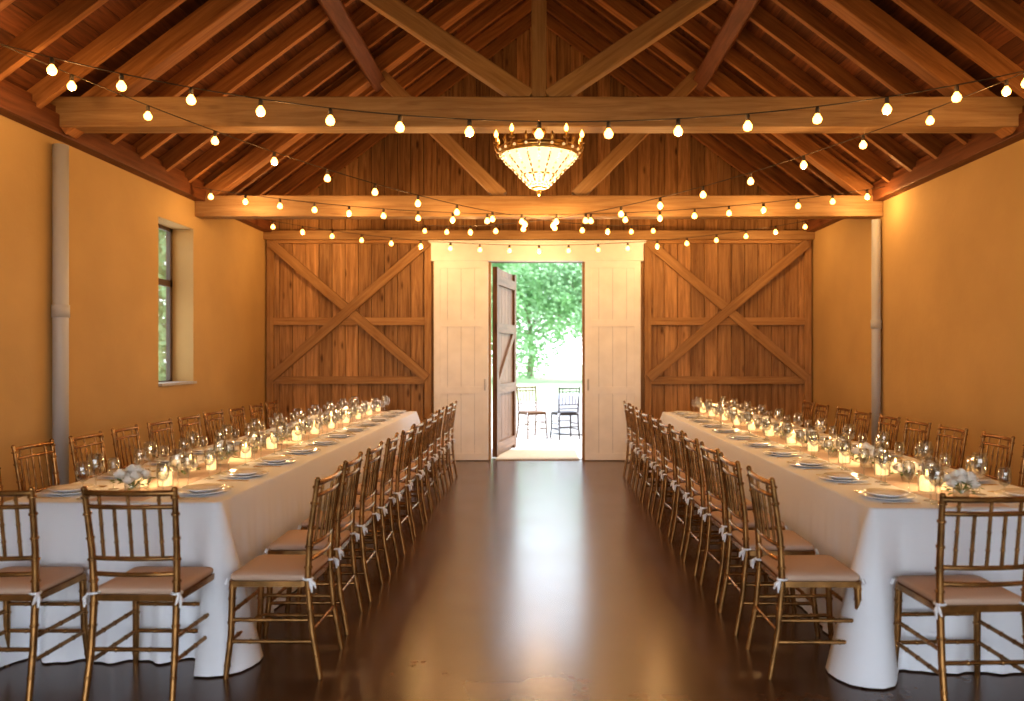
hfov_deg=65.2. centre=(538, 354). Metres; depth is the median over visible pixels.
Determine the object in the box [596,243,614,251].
string lights
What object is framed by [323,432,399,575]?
banquet chair
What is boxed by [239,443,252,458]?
pillar candle
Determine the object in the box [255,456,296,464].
dinner plate
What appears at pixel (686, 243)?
string lights
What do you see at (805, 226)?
string lights
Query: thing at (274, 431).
flower centerpiece
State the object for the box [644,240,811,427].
timber cross-brace frame
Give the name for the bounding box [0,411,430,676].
tablecloth
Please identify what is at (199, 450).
dinner plate
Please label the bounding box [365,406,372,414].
pillar candle
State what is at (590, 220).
string lights
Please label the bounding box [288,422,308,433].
flower centerpiece
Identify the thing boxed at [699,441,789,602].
banquet chair
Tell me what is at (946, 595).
banquet chair
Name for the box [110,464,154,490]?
flower centerpiece
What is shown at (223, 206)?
roof truss
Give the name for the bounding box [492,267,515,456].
door
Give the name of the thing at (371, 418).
dinner plate
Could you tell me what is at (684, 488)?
banquet chair
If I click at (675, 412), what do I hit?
dinner plate
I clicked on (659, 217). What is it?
string lights
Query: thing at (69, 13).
rafters
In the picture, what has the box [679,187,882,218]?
string lights
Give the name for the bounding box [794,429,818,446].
flower centerpiece
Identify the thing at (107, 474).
dinner plate
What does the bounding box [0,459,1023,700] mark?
floor
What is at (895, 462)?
pillar candle
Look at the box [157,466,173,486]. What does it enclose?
pillar candle
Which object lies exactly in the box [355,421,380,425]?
dinner plate
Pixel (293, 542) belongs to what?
banquet chair
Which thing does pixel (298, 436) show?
pillar candle
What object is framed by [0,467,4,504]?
banquet chair
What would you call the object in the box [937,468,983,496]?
flower centerpiece
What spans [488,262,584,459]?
trim
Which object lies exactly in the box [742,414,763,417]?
dinner plate
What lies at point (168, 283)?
window
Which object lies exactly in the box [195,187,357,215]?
string lights
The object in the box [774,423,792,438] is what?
flower centerpiece
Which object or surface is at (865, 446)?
flower centerpiece
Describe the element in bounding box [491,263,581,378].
tree
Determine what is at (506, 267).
tree
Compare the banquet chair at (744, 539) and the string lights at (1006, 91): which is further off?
the string lights at (1006, 91)
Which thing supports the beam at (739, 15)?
attached to the roof
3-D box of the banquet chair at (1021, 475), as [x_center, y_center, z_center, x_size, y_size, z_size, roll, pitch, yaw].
[3.087,1.034,5.206,0.470,0.938,0.443,0,0,0]
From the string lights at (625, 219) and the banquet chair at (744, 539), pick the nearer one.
the banquet chair at (744, 539)
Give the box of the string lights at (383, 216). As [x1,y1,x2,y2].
[362,207,398,218]
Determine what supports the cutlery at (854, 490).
on the tablecloth at (880, 542)
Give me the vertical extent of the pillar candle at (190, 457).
0.106 m
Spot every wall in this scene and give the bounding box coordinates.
[0,115,265,500]
[274,28,803,459]
[812,139,1023,485]
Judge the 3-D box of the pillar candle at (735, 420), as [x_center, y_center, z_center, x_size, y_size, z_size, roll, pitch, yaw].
[2.037,0.669,8.241,0.083,0.106,0.083,0,0,0]
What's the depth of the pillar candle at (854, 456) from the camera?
5.37 m
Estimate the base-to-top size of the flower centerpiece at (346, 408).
0.158 m
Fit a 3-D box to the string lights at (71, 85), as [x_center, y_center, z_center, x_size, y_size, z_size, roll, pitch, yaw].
[-1.000,-1.745,7.900,0.057,0.678,8.074,0,0,42]
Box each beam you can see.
[0,79,274,231]
[263,230,814,239]
[317,0,384,91]
[693,0,760,91]
[804,105,1023,231]
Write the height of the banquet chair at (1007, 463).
0.938 m
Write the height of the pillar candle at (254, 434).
0.118 m
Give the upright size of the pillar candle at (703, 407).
0.118 m
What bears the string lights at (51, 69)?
hanging from the roof
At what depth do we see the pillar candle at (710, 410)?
9.39 m
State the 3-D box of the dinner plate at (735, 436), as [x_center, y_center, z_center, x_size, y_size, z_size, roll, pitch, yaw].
[1.760,0.708,6.925,0.274,0.032,0.274,0,0,-23]
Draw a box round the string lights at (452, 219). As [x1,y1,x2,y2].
[440,212,454,222]
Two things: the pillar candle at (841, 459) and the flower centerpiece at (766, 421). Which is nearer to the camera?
the pillar candle at (841, 459)
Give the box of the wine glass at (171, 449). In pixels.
[169,449,185,471]
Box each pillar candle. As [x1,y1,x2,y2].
[133,468,149,487]
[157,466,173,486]
[183,454,197,471]
[205,456,217,470]
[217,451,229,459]
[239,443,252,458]
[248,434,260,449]
[265,434,277,449]
[291,427,302,440]
[309,421,319,433]
[328,419,334,428]
[341,412,350,422]
[355,411,360,418]
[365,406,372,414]
[699,404,706,412]
[708,406,714,415]
[721,411,728,420]
[732,415,740,424]
[747,418,756,429]
[764,422,774,436]
[785,430,796,443]
[807,437,819,451]
[824,437,835,451]
[838,448,850,463]
[853,444,867,461]
[874,456,889,475]
[890,458,901,473]
[917,470,936,492]
[939,473,953,491]
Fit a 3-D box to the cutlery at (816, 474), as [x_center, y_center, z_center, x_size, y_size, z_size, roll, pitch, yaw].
[1.762,0.721,4.638,0.185,0.004,0.373,0,0,0]
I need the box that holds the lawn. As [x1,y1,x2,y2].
[491,365,581,400]
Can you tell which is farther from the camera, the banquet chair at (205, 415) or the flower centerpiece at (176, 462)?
the banquet chair at (205, 415)
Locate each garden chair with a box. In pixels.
[516,385,547,438]
[550,387,580,439]
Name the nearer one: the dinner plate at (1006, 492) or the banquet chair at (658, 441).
the dinner plate at (1006, 492)
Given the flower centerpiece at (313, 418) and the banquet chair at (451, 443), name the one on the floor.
the banquet chair at (451, 443)
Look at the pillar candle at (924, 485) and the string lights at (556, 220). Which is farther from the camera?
the string lights at (556, 220)
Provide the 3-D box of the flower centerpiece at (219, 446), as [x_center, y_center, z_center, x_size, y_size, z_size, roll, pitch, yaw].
[-2.094,0.643,5.290,0.204,0.158,0.210,0,0,26]
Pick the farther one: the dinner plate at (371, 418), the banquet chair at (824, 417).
the banquet chair at (824, 417)
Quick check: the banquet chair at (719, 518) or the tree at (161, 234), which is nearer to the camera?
the banquet chair at (719, 518)
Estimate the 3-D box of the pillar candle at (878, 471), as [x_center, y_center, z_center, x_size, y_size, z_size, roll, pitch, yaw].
[2.054,0.663,4.788,0.092,0.118,0.092,0,0,0]
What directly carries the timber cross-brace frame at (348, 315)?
attached to the wall at (415, 163)
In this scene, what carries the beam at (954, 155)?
on the wall at (952, 243)
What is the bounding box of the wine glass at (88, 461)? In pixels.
[75,461,90,498]
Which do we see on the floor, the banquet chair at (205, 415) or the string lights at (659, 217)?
the banquet chair at (205, 415)
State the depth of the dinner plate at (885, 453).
5.74 m
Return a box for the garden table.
[552,393,581,433]
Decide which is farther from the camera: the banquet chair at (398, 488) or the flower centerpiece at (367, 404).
the flower centerpiece at (367, 404)
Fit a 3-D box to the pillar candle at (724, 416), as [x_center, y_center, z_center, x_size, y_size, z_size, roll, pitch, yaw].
[2.053,0.669,8.831,0.083,0.106,0.083,0,0,0]
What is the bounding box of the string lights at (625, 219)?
[623,212,637,222]
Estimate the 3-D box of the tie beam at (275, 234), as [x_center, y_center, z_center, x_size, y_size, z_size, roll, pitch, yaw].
[0.000,-1.700,11.360,7.800,0.130,0.120,0,0,0]
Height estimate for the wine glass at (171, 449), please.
0.215 m
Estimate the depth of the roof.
8.05 m
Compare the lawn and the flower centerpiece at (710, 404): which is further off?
the lawn
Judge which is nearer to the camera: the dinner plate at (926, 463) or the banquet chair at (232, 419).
the dinner plate at (926, 463)
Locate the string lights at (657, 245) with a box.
[652,240,659,248]
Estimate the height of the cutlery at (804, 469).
0.004 m
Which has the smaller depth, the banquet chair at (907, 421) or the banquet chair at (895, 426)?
the banquet chair at (907, 421)
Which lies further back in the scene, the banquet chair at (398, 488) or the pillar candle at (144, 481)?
the banquet chair at (398, 488)
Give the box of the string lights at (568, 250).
[567,244,591,252]
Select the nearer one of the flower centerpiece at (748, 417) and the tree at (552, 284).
the flower centerpiece at (748, 417)
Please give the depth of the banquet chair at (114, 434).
6.36 m
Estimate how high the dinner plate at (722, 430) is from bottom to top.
0.032 m
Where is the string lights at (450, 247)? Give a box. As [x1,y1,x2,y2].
[446,242,454,250]
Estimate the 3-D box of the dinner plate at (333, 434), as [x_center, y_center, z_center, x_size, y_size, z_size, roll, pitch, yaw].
[-1.760,0.708,7.075,0.274,0.032,0.274,0,0,-24]
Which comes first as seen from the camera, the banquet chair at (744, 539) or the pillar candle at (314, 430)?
the banquet chair at (744, 539)
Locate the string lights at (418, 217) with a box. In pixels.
[403,210,433,220]
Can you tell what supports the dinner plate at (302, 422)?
on the tablecloth at (223, 532)
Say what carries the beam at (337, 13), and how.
attached to the roof
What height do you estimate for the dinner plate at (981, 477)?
0.032 m
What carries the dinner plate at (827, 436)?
on the tablecloth at (880, 542)
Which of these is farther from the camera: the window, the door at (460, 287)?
the door at (460, 287)
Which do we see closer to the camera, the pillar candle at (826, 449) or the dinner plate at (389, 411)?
the pillar candle at (826, 449)
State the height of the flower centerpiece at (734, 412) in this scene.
0.158 m
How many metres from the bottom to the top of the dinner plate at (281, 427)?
0.032 m
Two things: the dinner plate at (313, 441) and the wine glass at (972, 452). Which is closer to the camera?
the wine glass at (972, 452)
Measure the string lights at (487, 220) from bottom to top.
0.108 m
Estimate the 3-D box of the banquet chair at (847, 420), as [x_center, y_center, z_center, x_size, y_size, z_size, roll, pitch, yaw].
[3.103,1.034,8.673,0.470,0.938,0.443,0,0,2]
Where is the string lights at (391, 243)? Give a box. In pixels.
[386,237,401,245]
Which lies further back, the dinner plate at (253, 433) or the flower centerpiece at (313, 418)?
the flower centerpiece at (313, 418)
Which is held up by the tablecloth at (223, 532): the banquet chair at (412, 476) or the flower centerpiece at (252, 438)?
the flower centerpiece at (252, 438)
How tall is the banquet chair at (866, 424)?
0.938 m
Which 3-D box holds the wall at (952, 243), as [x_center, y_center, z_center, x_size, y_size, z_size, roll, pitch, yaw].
[4.050,-0.150,4.290,0.300,3.300,14.580,0,0,0]
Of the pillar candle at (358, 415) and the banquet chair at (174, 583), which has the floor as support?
the banquet chair at (174, 583)
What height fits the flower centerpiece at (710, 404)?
0.136 m
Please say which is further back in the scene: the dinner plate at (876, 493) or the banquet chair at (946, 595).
the dinner plate at (876, 493)
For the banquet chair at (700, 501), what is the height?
0.938 m
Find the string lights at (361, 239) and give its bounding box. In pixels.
[360,234,372,242]
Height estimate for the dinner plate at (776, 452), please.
0.032 m
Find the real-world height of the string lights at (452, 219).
0.108 m
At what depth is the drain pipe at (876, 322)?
9.06 m
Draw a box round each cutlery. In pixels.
[37,486,105,497]
[179,486,233,498]
[217,471,268,480]
[804,469,833,469]
[816,474,867,484]
[854,490,919,503]
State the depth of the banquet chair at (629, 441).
9.60 m
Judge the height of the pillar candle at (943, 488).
0.094 m
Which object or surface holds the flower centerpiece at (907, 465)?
on the tablecloth at (880, 542)
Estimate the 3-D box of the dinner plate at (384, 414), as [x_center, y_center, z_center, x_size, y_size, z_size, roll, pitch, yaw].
[-1.760,0.708,9.375,0.274,0.032,0.274,0,0,19]
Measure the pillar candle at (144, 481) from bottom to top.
0.106 m
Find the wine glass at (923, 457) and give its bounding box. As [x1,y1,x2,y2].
[922,457,939,501]
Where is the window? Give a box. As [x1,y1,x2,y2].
[158,224,196,385]
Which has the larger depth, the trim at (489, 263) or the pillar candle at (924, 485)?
the trim at (489, 263)
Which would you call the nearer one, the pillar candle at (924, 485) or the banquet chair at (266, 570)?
the banquet chair at (266, 570)
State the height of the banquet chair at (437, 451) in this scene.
0.938 m
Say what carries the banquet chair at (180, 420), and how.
on the floor
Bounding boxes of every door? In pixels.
[434,261,487,459]
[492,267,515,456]
[585,261,640,459]
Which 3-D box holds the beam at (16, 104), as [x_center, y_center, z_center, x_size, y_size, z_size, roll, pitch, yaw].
[-3.880,-1.853,4.215,0.200,0.225,14.430,0,0,0]
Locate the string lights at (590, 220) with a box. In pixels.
[588,213,612,223]
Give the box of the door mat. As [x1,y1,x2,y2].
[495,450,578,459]
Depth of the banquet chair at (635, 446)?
8.91 m
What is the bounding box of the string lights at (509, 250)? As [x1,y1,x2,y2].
[486,244,511,252]
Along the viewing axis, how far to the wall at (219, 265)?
7.38 m
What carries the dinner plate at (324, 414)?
on the tablecloth at (223, 532)
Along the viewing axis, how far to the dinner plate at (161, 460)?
5.34 m
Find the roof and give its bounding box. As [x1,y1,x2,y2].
[205,0,872,93]
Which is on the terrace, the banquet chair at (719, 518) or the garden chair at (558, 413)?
the garden chair at (558, 413)
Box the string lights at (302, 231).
[263,219,355,238]
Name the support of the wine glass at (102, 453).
on the tablecloth at (223, 532)
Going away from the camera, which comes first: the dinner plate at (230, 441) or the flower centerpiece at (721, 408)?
the dinner plate at (230, 441)
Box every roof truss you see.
[51,0,1023,138]
[195,0,882,218]
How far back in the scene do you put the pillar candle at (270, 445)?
6.11 m
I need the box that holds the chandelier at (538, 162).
[493,123,584,195]
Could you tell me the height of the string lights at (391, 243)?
0.107 m
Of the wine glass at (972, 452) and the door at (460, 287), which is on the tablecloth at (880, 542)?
the wine glass at (972, 452)
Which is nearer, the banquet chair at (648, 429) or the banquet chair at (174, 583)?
the banquet chair at (174, 583)
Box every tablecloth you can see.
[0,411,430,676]
[649,412,1023,688]
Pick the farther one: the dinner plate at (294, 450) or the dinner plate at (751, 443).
the dinner plate at (751, 443)
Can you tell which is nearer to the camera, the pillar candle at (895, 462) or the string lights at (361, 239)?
the pillar candle at (895, 462)
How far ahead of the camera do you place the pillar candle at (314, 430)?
7.27 m
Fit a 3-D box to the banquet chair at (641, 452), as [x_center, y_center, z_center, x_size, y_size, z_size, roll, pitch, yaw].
[1.264,1.034,8.514,0.470,0.938,0.443,0,0,0]
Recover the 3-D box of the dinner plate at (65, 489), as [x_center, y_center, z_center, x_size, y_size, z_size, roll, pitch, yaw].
[-2.460,0.708,4.200,0.274,0.032,0.274,0,0,5]
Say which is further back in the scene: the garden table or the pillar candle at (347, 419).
the garden table
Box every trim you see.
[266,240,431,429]
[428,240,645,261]
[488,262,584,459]
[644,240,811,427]
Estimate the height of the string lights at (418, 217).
0.108 m
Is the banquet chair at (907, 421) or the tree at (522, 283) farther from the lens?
the tree at (522, 283)
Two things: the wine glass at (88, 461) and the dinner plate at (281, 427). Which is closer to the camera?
the wine glass at (88, 461)
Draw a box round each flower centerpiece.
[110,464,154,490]
[168,457,200,477]
[203,440,241,463]
[241,435,265,453]
[263,428,293,444]
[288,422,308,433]
[306,415,326,428]
[324,414,340,425]
[338,406,355,416]
[352,406,365,414]
[361,402,375,409]
[702,403,720,410]
[716,407,728,417]
[725,407,743,419]
[741,415,756,424]
[755,416,776,432]
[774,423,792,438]
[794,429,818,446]
[821,438,842,454]
[850,442,883,467]
[890,461,924,481]
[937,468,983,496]
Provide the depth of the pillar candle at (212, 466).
4.99 m
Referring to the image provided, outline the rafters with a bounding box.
[0,0,1023,221]
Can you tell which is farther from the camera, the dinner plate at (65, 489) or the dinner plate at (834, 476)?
the dinner plate at (834, 476)
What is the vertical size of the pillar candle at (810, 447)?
0.118 m
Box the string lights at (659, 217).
[644,210,674,220]
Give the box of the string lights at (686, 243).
[676,237,691,245]
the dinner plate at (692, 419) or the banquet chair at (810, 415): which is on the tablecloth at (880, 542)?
the dinner plate at (692, 419)
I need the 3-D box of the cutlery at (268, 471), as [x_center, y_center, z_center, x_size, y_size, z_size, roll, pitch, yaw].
[-1.762,0.721,4.761,0.185,0.004,0.373,0,0,0]
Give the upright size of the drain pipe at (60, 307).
3.180 m
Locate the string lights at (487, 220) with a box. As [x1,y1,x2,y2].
[465,213,490,223]
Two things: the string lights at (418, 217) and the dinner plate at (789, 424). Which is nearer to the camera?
the dinner plate at (789, 424)
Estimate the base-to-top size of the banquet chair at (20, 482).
0.938 m
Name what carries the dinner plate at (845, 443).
on the tablecloth at (880, 542)
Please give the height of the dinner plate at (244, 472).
0.032 m
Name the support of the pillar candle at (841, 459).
on the tablecloth at (880, 542)
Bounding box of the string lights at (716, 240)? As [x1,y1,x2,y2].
[705,234,718,242]
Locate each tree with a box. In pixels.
[158,229,165,380]
[491,263,534,367]
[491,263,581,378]
[520,263,581,349]
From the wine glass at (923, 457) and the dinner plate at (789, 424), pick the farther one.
the dinner plate at (789, 424)
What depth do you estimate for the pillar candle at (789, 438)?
6.49 m
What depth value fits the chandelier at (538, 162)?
6.22 m
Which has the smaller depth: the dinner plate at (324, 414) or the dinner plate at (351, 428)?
the dinner plate at (351, 428)
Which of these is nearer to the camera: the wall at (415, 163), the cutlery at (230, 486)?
the cutlery at (230, 486)
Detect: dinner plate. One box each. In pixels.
[40,483,99,494]
[101,469,152,477]
[149,456,191,464]
[178,483,231,494]
[187,447,216,453]
[220,468,267,477]
[224,439,245,444]
[245,432,273,437]
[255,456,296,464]
[267,426,289,430]
[283,447,320,453]
[287,421,307,425]
[305,439,339,444]
[319,413,340,416]
[324,432,355,437]
[341,426,369,430]
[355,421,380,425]
[367,417,390,420]
[377,413,399,416]
[387,410,408,413]
[671,411,693,413]
[680,414,703,417]
[689,418,714,421]
[699,423,726,426]
[712,428,741,432]
[726,434,757,438]
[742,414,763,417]
[743,441,778,446]
[763,449,801,455]
[773,423,796,426]
[788,459,831,467]
[792,428,812,432]
[814,434,839,438]
[818,472,868,481]
[841,441,862,446]
[857,488,915,499]
[877,449,899,455]
[896,459,940,467]
[938,472,990,480]
[994,488,1023,496]
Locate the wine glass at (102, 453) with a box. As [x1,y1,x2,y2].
[87,453,104,480]
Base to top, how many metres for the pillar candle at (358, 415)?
0.094 m
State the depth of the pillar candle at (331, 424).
7.85 m
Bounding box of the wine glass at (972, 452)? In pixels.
[970,452,987,494]
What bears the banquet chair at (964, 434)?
on the floor
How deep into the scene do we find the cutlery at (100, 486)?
4.03 m
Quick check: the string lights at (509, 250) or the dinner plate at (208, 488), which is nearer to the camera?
the dinner plate at (208, 488)
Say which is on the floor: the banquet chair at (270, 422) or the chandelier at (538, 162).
the banquet chair at (270, 422)
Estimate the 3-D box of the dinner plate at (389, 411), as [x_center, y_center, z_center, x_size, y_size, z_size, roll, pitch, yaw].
[-1.760,0.708,9.950,0.274,0.032,0.274,0,0,-31]
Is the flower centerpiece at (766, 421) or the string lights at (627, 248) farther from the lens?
the string lights at (627, 248)
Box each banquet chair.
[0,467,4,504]
[0,486,88,700]
[11,438,59,497]
[69,430,107,481]
[80,486,214,700]
[111,424,143,468]
[147,418,176,459]
[177,413,203,452]
[203,409,226,445]
[223,465,343,679]
[229,406,247,438]
[249,403,265,431]
[263,452,363,635]
[265,400,280,428]
[296,441,383,601]
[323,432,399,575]
[345,425,414,554]
[369,420,424,536]
[377,415,432,522]
[395,411,438,509]
[404,407,444,498]
[413,404,451,489]
[437,401,457,481]
[623,401,656,481]
[628,404,672,489]
[634,407,682,498]
[641,411,685,509]
[651,415,703,521]
[658,420,720,537]
[670,426,738,554]
[682,433,756,575]
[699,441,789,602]
[718,452,819,636]
[745,465,865,679]
[800,400,814,427]
[813,403,828,433]
[833,406,851,438]
[851,410,871,441]
[876,414,900,450]
[890,492,1023,700]
[901,418,931,459]
[934,424,967,469]
[977,431,1014,483]
[1018,444,1023,487]
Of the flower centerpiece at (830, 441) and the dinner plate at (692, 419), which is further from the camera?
the dinner plate at (692, 419)
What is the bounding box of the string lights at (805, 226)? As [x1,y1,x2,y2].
[730,219,814,238]
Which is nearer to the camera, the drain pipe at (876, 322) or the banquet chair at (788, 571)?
the banquet chair at (788, 571)
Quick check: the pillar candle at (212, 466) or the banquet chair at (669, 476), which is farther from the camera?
the banquet chair at (669, 476)
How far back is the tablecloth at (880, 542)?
3.78 m
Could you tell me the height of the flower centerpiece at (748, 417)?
0.115 m
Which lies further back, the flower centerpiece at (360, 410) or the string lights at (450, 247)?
the string lights at (450, 247)
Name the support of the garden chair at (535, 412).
on the terrace
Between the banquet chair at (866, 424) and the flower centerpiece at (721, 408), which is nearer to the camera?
the banquet chair at (866, 424)
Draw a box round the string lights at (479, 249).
[463,243,481,251]
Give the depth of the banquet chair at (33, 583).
3.50 m
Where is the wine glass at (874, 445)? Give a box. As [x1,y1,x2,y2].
[873,445,888,482]
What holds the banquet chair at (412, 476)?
on the floor
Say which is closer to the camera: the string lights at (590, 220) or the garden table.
the string lights at (590, 220)
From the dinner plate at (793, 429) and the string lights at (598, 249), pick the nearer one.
the dinner plate at (793, 429)
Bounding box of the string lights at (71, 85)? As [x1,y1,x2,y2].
[2,45,663,233]
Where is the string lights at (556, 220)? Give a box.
[510,214,573,223]
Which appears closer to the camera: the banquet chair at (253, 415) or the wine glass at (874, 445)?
the wine glass at (874, 445)
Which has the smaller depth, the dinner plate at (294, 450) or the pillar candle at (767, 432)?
the dinner plate at (294, 450)
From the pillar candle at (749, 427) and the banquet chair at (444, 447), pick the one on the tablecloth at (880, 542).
the pillar candle at (749, 427)
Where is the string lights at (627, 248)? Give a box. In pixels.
[623,242,631,250]
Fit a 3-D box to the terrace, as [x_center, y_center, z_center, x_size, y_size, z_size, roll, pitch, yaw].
[0.000,1.562,18.790,80.000,0.115,14.420,0,0,0]
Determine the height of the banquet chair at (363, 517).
0.938 m
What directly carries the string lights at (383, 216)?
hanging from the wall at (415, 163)
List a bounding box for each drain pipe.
[51,143,69,484]
[871,219,881,446]
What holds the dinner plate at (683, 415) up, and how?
on the tablecloth at (880, 542)
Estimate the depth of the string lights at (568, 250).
10.70 m
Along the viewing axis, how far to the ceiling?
7.38 m
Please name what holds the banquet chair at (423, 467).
on the floor
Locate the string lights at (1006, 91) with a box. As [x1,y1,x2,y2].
[414,72,1023,234]
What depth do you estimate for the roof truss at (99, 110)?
6.30 m
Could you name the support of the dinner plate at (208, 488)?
on the tablecloth at (223, 532)
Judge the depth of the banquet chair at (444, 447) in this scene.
8.97 m
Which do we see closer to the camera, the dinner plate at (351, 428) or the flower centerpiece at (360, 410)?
the dinner plate at (351, 428)
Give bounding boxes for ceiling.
[0,0,1023,194]
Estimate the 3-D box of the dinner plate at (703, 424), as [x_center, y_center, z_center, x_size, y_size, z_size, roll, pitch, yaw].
[1.760,0.708,8.075,0.274,0.032,0.274,0,0,40]
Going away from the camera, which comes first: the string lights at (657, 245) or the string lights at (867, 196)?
the string lights at (867, 196)
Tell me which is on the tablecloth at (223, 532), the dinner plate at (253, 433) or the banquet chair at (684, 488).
the dinner plate at (253, 433)
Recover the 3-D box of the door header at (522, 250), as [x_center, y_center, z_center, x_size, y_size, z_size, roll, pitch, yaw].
[-0.025,-1.475,11.350,3.070,0.290,0.160,0,0,0]
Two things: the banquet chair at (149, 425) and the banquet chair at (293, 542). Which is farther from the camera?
the banquet chair at (149, 425)
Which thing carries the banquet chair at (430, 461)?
on the floor
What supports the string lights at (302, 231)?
hanging from the tie beam at (275, 234)
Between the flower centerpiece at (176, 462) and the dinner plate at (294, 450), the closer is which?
the flower centerpiece at (176, 462)
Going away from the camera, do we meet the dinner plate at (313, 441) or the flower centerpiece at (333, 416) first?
the dinner plate at (313, 441)
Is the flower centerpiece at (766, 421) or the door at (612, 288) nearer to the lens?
the flower centerpiece at (766, 421)
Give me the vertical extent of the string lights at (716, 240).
0.107 m
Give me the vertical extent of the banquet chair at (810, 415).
0.938 m
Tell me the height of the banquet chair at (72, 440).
0.938 m
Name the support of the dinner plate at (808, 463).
on the tablecloth at (880, 542)
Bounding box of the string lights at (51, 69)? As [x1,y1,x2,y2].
[0,43,1023,138]
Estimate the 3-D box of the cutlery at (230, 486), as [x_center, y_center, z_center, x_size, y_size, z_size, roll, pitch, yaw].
[-1.762,0.721,4.186,0.185,0.004,0.373,0,0,0]
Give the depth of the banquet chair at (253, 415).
9.25 m
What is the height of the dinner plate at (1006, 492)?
0.032 m
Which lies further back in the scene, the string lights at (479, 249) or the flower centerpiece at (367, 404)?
the string lights at (479, 249)
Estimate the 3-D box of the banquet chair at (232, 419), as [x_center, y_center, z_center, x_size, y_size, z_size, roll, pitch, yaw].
[-3.079,1.034,8.683,0.470,0.938,0.443,0,0,-1]
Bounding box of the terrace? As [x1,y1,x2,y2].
[491,401,581,458]

